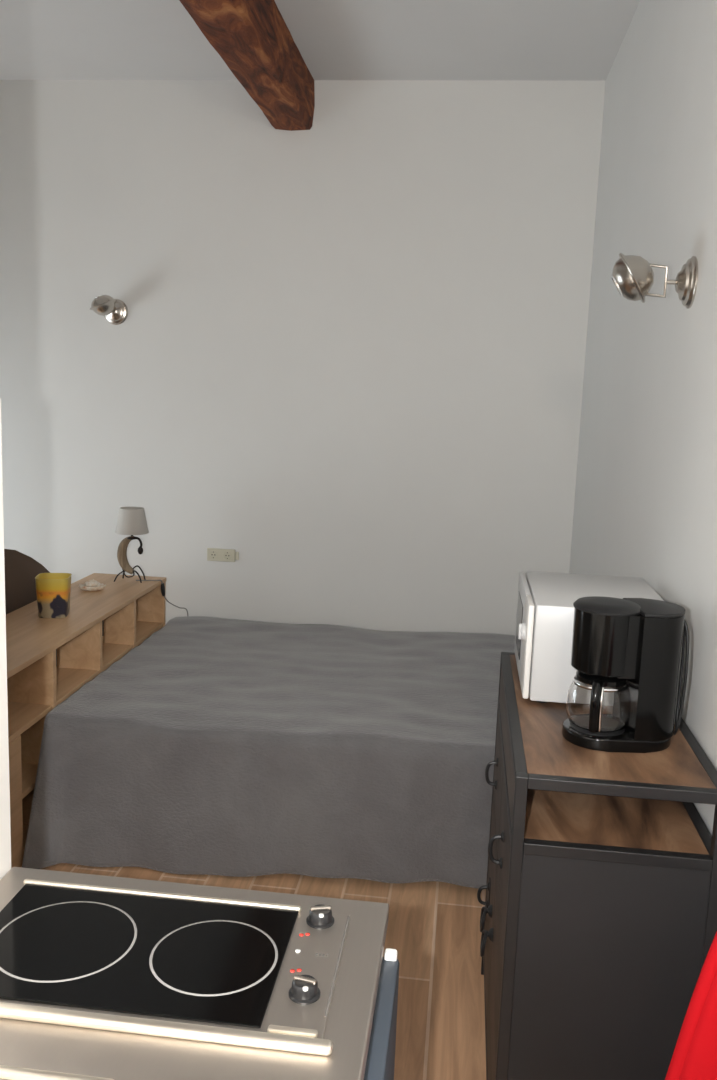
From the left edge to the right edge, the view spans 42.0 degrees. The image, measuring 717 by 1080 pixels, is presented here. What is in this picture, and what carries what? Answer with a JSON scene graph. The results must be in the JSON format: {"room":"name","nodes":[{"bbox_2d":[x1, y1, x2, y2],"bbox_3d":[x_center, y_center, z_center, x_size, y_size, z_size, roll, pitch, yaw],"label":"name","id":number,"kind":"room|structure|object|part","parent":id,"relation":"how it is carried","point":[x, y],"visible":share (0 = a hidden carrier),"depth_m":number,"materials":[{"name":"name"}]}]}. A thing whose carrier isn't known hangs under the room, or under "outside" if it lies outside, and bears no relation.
{"room":"studio apartment","nodes":[
{"label":"studio apartment","id":0,"kind":"room"},
{"bbox_2d":[41,863,485,1079],"bbox_3d":[-1.383,1.353,1.801,4.248,0.100,6.240,3,9,6],"label":"floor","id":1,"kind":"structure","parent":0,"point":[433,927],"depth_m":2.74,"materials":[{"name":"brown wood"}]},
{"bbox_2d":[4,549,49,613],"bbox_3d":[-1.839,0.508,3.572,0.780,0.975,1.505,3,9,6],"label":"chair","id":2,"kind":"object","parent":1,"relation":"on","point":[21,570],"visible":0.27,"depth_m":3.85,"materials":[{"name":"brown fabric"}]},
{"bbox_2d":[6,573,165,868],"bbox_3d":[-1.236,0.692,3.401,0.359,0.712,2.275,3,9,6],"label":"bookcase","id":3,"kind":"object","parent":1,"relation":"on","point":[49,660],"visible":0.63,"depth_m":3.50,"materials":[{"name":"brown wood"}]},
{"bbox_3d":[-1.158,0.909,2.689,0.012,0.434,0.790,3,9,6],"label":"panel","id":4,"kind":"part","parent":3,"relation":"part of","materials":[{"name":"brown wood"}]},
{"bbox_3d":[-1.285,1.064,3.124,0.339,0.020,0.492,3,9,6],"label":"shelf","id":5,"kind":"part","parent":3,"relation":"part of","materials":[{"name":"brown wood"}]},
{"bbox_3d":[-1.277,0.837,3.088,0.339,0.020,0.492,3,9,6],"label":"shelf","id":6,"kind":"part","parent":3,"relation":"part of","materials":[{"name":"brown wood"}]},
{"bbox_3d":[-1.268,0.615,3.053,0.339,0.020,0.492,3,9,6],"label":"shelf","id":7,"kind":"part","parent":3,"relation":"part of","materials":[{"name":"brown wood"}]},
{"bbox_2d":[35,573,71,617],"bbox_3d":[-1.186,0.216,3.639,0.127,0.155,0.127,1,9,-8],"label":"glass","id":8,"kind":"object","parent":3,"relation":"on","point":[53,590],"visible":1,"depth_m":3.59,"materials":[{"name":"yellow"}]},
{"bbox_3d":[-1.214,0.544,3.514,0.339,0.020,0.392,3,9,6],"label":"shelf","id":9,"kind":"part","parent":3,"relation":"part of","materials":[{"name":"brown wood"}]},
{"bbox_3d":[-1.223,0.350,3.346,0.359,0.020,2.275,3,9,6],"label":"panel","id":10,"kind":"part","parent":3,"relation":"part of","materials":[{"name":"brown wood"}]},
{"bbox_2d":[79,579,105,590],"bbox_3d":[-1.167,0.197,4.103,0.117,0.051,0.082,0,9,-11],"label":"shell","id":11,"kind":"object","parent":3,"relation":"on","point":[91,585],"visible":1,"depth_m":4.08,"materials":[{"name":"beige"}]},
{"bbox_3d":[-1.168,0.209,4.105,0.117,0.026,0.082,0,9,-11],"label":"dish","id":12,"kind":"part","parent":11,"relation":"part of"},
{"bbox_3d":[-1.167,0.483,3.907,0.339,0.020,0.352,3,9,6],"label":"shelf","id":13,"kind":"part","parent":3,"relation":"part of","materials":[{"name":"brown wood"}]},
{"bbox_3d":[-1.121,0.423,4.292,0.339,0.020,0.377,3,9,6],"label":"shelf","id":14,"kind":"part","parent":3,"relation":"part of","materials":[{"name":"brown wood"}]},
{"bbox_2d":[114,507,187,616],"bbox_3d":[-0.948,0.167,4.406,0.425,0.653,0.154,-6,12,-40],"label":"table lamp","id":15,"kind":"object","parent":3,"relation":"on","point":[131,521],"visible":0.99,"depth_m":4.27,"materials":[{"name":"grey fabric"}]},
{"bbox_3d":[-1.036,-0.090,4.277,0.150,0.114,0.150,3,9,6],"label":"lamp shade","id":16,"kind":"part","parent":15,"relation":"part of","materials":[{"name":"grey fabric"}]},
{"bbox_3d":[-0.906,0.328,4.463,0.082,0.321,0.345,8,11,33],"label":"cord","id":17,"kind":"part","parent":15,"relation":"part of","materials":[{"name":"grey plastic"}]},
{"bbox_2d":[161,583,164,595],"bbox_3d":[-0.914,0.232,4.368,0.020,0.062,0.024,3,9,6],"label":"switch","id":18,"kind":"object","parent":15,"relation":"attached to","point":[162,584],"depth_m":4.36,"materials":[{"name":"black plastic"}]},
{"bbox_3d":[-1.107,0.530,4.509,0.355,0.692,0.020,3,9,6],"label":"panel","id":19,"kind":"part","parent":3,"relation":"part of","materials":[{"name":"brown wood"}]},
{"bbox_2d":[364,948,398,1079],"bbox_3d":[-0.307,1.047,0.937,0.592,0.856,1.028,3,9,6],"label":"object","id":20,"kind":"object","parent":1,"relation":"on","point":[380,1063],"visible":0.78,"depth_m":1.19,"materials":[{"name":"black"}]},
{"bbox_2d":[0,867,388,1079],"bbox_3d":[-0.303,0.606,0.873,0.574,0.030,1.058,3,9,6],"label":"countertop","id":21,"kind":"structure","parent":20,"relation":"on","point":[115,1055],"depth_m":1.05,"materials":[{"name":"beige"}]},
{"bbox_2d":[0,1065,113,1079],"bbox_3d":[-0.413,0.563,0.997,0.318,0.010,0.012,3,9,6],"label":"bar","id":22,"kind":"object","parent":21,"relation":"on","point":[6,1072],"visible":1,"depth_m":0.98,"materials":[{"name":"silver metal"}]},
{"bbox_2d":[0,879,350,1055],"bbox_3d":[-0.279,0.526,1.203,0.536,0.026,0.284,3,9,6],"label":"cooktop","id":23,"kind":"object","parent":21,"relation":"in","point":[246,973],"visible":1,"depth_m":1.18,"materials":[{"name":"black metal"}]},
{"bbox_3d":[-0.298,0.531,1.217,0.403,0.004,0.245,3,9,6],"label":"glass plate","id":24,"kind":"part","parent":23,"relation":"part of","materials":[{"name":"black glass"}]},
{"bbox_3d":[-0.284,0.509,1.341,0.411,0.009,0.009,3,9,6],"label":"trim","id":25,"kind":"part","parent":23,"relation":"part of","materials":[{"name":"silver metal"}]},
{"bbox_3d":[-0.295,0.553,1.074,0.536,0.012,0.018,3,9,6],"label":"trim","id":26,"kind":"part","parent":23,"relation":"part of","materials":[{"name":"silver metal"}]},
{"bbox_3d":[-0.075,0.561,1.067,0.058,0.008,0.010,3,9,6],"label":"strip trim","id":27,"kind":"part","parent":23,"relation":"part of","materials":[{"name":"silver metal"}]},
{"bbox_3d":[-0.065,0.545,1.138,0.039,0.018,0.039,3,9,6],"label":"knob","id":28,"kind":"part","parent":23,"relation":"part of","materials":[{"name":"black plastic"}]},
{"bbox_3d":[-0.053,0.520,1.295,0.039,0.018,0.039,3,9,6],"label":"knob","id":29,"kind":"part","parent":23,"relation":"part of","materials":[{"name":"black plastic"}]},
{"bbox_2d":[477,652,716,1079],"bbox_3d":[0.490,0.839,2.164,0.410,0.940,0.843,3,9,6],"label":"sideboard","id":30,"kind":"object","parent":1,"relation":"on","point":[598,918],"visible":0.92,"depth_m":1.75,"materials":[{"name":"black paint"}]},
{"bbox_3d":[0.324,0.922,2.428,0.032,0.074,0.024,3,9,6],"label":"handle","id":31,"kind":"part","parent":30,"relation":"part of","materials":[{"name":"black paint"}]},
{"bbox_3d":[0.306,0.908,2.248,0.026,0.070,0.054,3,9,6],"label":"handle","id":32,"kind":"part","parent":30,"relation":"part of","materials":[{"name":"black paint"}]},
{"bbox_3d":[0.295,0.923,2.150,0.026,0.070,0.054,3,9,6],"label":"handle","id":33,"kind":"part","parent":30,"relation":"part of","materials":[{"name":"black paint"}]},
{"bbox_3d":[0.339,0.923,2.426,0.004,0.080,0.040,3,9,6],"label":"latch plate","id":34,"kind":"part","parent":30,"relation":"part of","materials":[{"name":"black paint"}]},
{"bbox_3d":[0.346,0.925,2.398,0.017,0.436,0.396,3,9,6],"label":"door","id":35,"kind":"part","parent":30,"relation":"part of","materials":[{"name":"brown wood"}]},
{"bbox_3d":[0.334,0.586,2.347,0.032,0.084,0.024,3,9,6],"label":"handle","id":36,"kind":"part","parent":30,"relation":"part of","materials":[{"name":"black paint"}]},
{"bbox_3d":[0.299,0.986,2.006,0.017,0.436,0.396,3,9,6],"label":"door","id":37,"kind":"part","parent":30,"relation":"part of","materials":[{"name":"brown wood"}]},
{"bbox_3d":[0.287,0.646,1.955,0.032,0.084,0.024,3,9,6],"label":"handle","id":38,"kind":"part","parent":30,"relation":"part of","materials":[{"name":"black paint"}]},
{"bbox_3d":[0.358,0.595,2.346,0.017,0.223,0.396,3,9,6],"label":"drawer","id":39,"kind":"part","parent":30,"relation":"part of","materials":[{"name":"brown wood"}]},
{"bbox_3d":[0.311,0.656,1.954,0.017,0.223,0.396,3,9,6],"label":"drawer","id":40,"kind":"part","parent":30,"relation":"part of","materials":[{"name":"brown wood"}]},
{"bbox_2d":[514,571,663,702],"bbox_3d":[0.546,0.232,2.261,0.332,0.230,0.405,3,9,6],"label":"microwave oven","id":41,"kind":"object","parent":30,"relation":"on","point":[545,608],"visible":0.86,"depth_m":2.09,"materials":[{"name":"white metal"}]},
{"bbox_3d":[0.373,0.209,2.133,0.015,0.042,0.042,3,9,6],"label":"knob","id":42,"kind":"part","parent":41,"relation":"part of","materials":[{"name":"white plastic"}]},
{"bbox_3d":[0.409,0.211,2.334,0.014,0.216,0.283,3,9,6],"label":"door","id":43,"kind":"part","parent":41,"relation":"part of","materials":[{"name":"white plastic"}]},
{"bbox_3d":[0.385,0.242,2.136,0.014,0.216,0.112,3,9,6],"label":"control panel","id":44,"kind":"part","parent":41,"relation":"part of","materials":[{"name":"white plastic"}]},
{"bbox_3d":[0.457,0.916,1.759,0.335,0.668,0.008,3,9,6],"label":"panel","id":45,"kind":"part","parent":30,"relation":"part of","materials":[{"name":"black metal"}]},
{"bbox_2d":[524,789,708,854],"bbox_3d":[0.518,0.509,2.110,0.337,0.012,0.799,3,9,6],"label":"niche shelf","id":46,"kind":"object","parent":30,"relation":"attached to","point":[552,817],"depth_m":1.81,"materials":[{"name":"brown wood"}]},
{"bbox_2d":[562,596,688,752],"bbox_3d":[0.538,0.260,1.909,0.237,0.286,0.202,2,9,-2],"label":"coffee maker","id":47,"kind":"object","parent":30,"relation":"on","point":[639,641],"visible":0.92,"depth_m":1.82,"materials":[{"name":"black plastic"}]},
{"bbox_3d":[0.484,0.377,1.898,0.109,0.006,0.109,2,9,-2],"label":"hot plate","id":48,"kind":"part","parent":47,"relation":"part of","materials":[{"name":"black metal"}]},
{"bbox_2d":[566,671,630,732],"bbox_3d":[0.488,0.319,1.885,0.129,0.111,0.136,-1,10,-22],"label":"glass carafe","id":49,"kind":"object","parent":47,"relation":"on","point":[593,704],"visible":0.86,"depth_m":1.84,"materials":[{"name":"clear glass"}]},
{"bbox_3d":[0.462,0.323,1.823,0.018,0.101,0.045,6,10,20],"label":"handle","id":50,"kind":"part","parent":49,"relation":"part of","materials":[{"name":"black plastic"}]},
{"bbox_3d":[0.488,0.273,1.881,0.099,0.016,0.099,2,9,-2],"label":"lid","id":51,"kind":"part","parent":49,"relation":"part of","materials":[{"name":"black plastic"}]},
{"bbox_3d":[0.495,0.129,1.858,0.134,0.014,0.134,2,9,-2],"label":"filter lid","id":52,"kind":"part","parent":47,"relation":"part of","materials":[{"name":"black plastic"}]},
{"bbox_3d":[0.596,0.136,1.862,0.099,0.008,0.144,2,9,-2],"label":"tank lid","id":53,"kind":"part","parent":47,"relation":"part of","materials":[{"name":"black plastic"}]},
{"bbox_3d":[0.591,0.261,1.882,0.099,0.247,0.144,2,9,-2],"label":"water tank","id":54,"kind":"part","parent":47,"relation":"part of","materials":[{"name":"black plastic"}]},
{"bbox_3d":[0.620,0.266,1.944,0.059,0.269,0.189,-3,11,-31],"label":"power cord","id":55,"kind":"part","parent":47,"relation":"part of","materials":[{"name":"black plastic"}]},
{"bbox_2d":[0,80,605,634],"bbox_3d":[-0.967,-0.635,4.561,4.248,2.985,0.120,3,9,6],"label":"wall","id":56,"kind":"structure","parent":0,"point":[347,358],"depth_m":4.37,"materials":[{"name":"white paint"}]},
{"bbox_2d":[90,294,127,324],"bbox_3d":[-1.176,-1.079,4.369,0.142,0.131,0.171,3,9,6],"label":"wall lamp","id":57,"kind":"object","parent":56,"relation":"attached to","point":[115,311],"visible":1,"depth_m":4.34,"materials":[{"name":"silver metal"}]},
{"bbox_3d":[-1.157,-1.083,4.434,0.120,0.120,0.038,3,9,6],"label":"wall plate","id":58,"kind":"part","parent":57,"relation":"part of","materials":[{"name":"silver metal"}]},
{"bbox_2d":[207,548,238,561],"bbox_3d":[-0.662,0.074,4.567,0.158,0.062,0.014,3,9,6],"label":"wall socket","id":59,"kind":"object","parent":56,"relation":"attached to","point":[213,554],"visible":1,"depth_m":4.56,"materials":[{"name":"beige plastic"}]},
{"bbox_2d":[0,0,639,80],"bbox_3d":[-1.268,-1.692,1.315,4.248,0.100,6.240,3,9,6],"label":"ceiling","id":60,"kind":"structure","parent":0,"point":[536,40],"depth_m":3.69,"materials":[{"name":"white paint"}]},
{"bbox_2d":[179,0,314,130],"bbox_3d":[-0.640,-1.521,1.328,0.201,0.238,5.920,3,9,6],"label":"ceiling beam","id":61,"kind":"structure","parent":60,"relation":"attached to","point":[253,38],"depth_m":3.40,"materials":[{"name":"brown wood"}]},
{"bbox_2d":[569,0,716,835],"bbox_3d":[0.723,-0.056,1.332,0.120,2.985,6.000,3,9,6],"label":"wall","id":62,"kind":"structure","parent":0,"point":[645,503],"depth_m":2.58,"materials":[{"name":"white paint"}]},
{"bbox_2d":[611,253,697,308],"bbox_3d":[0.698,-0.619,2.231,0.189,0.125,0.131,3,9,6],"label":"wall lamp","id":63,"kind":"object","parent":62,"relation":"attached to","point":[632,276],"visible":1,"depth_m":2.20,"materials":[{"name":"silver metal"}]},
{"bbox_3d":[0.747,-0.614,2.226,0.030,0.011,0.011,3,9,6],"label":"arm","id":64,"kind":"part","parent":63,"relation":"part of","materials":[{"name":"silver metal"}]},
{"bbox_3d":[0.773,-0.612,2.223,0.038,0.120,0.120,3,9,6],"label":"wall plate","id":65,"kind":"part","parent":63,"relation":"part of","materials":[{"name":"silver metal"}]},
{"bbox_3d":[0.602,0.401,1.233,0.048,0.042,0.028,3,9,6],"label":"wall hook","id":66,"kind":"object","parent":62,"relation":"attached to","visible":0},
{"bbox_2d":[665,932,716,1079],"bbox_3d":[0.521,0.924,1.315,0.276,1.030,0.260,-4,11,-33],"label":"cloth","id":67,"kind":"object","parent":66,"relation":"hanging from","point":[694,1057],"visible":1,"depth_m":1.29,"materials":[{"name":"red fabric"}]},
{"bbox_3d":[-0.719,0.060,0.266,0.162,2.985,2.135,3,9,6],"label":"wall partition","id":68,"kind":"structure","parent":0,"visible":0},
{"bbox_2d":[0,398,10,879],"bbox_3d":[-0.740,0.737,0.438,0.176,1.592,2.061,3,9,6],"label":"trim","id":69,"kind":"structure","parent":68,"relation":"attached to","point":[5,829],"depth_m":1.37,"materials":[{"name":"white paint"}]},
{"bbox_3d":[-0.071,0.786,3.845,1.810,0.472,1.420,3,9,6],"label":"bed","id":70,"kind":"object","parent":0,"visible":0},
{"bbox_2d":[22,616,514,887],"bbox_3d":[-0.084,0.782,3.731,1.870,0.501,1.656,3,9,6],"label":"bedspread","id":71,"kind":"object","parent":70,"relation":"on","point":[213,745],"visible":0.82,"depth_m":3.14,"materials":[{"name":"grey fabric"}]}
]}

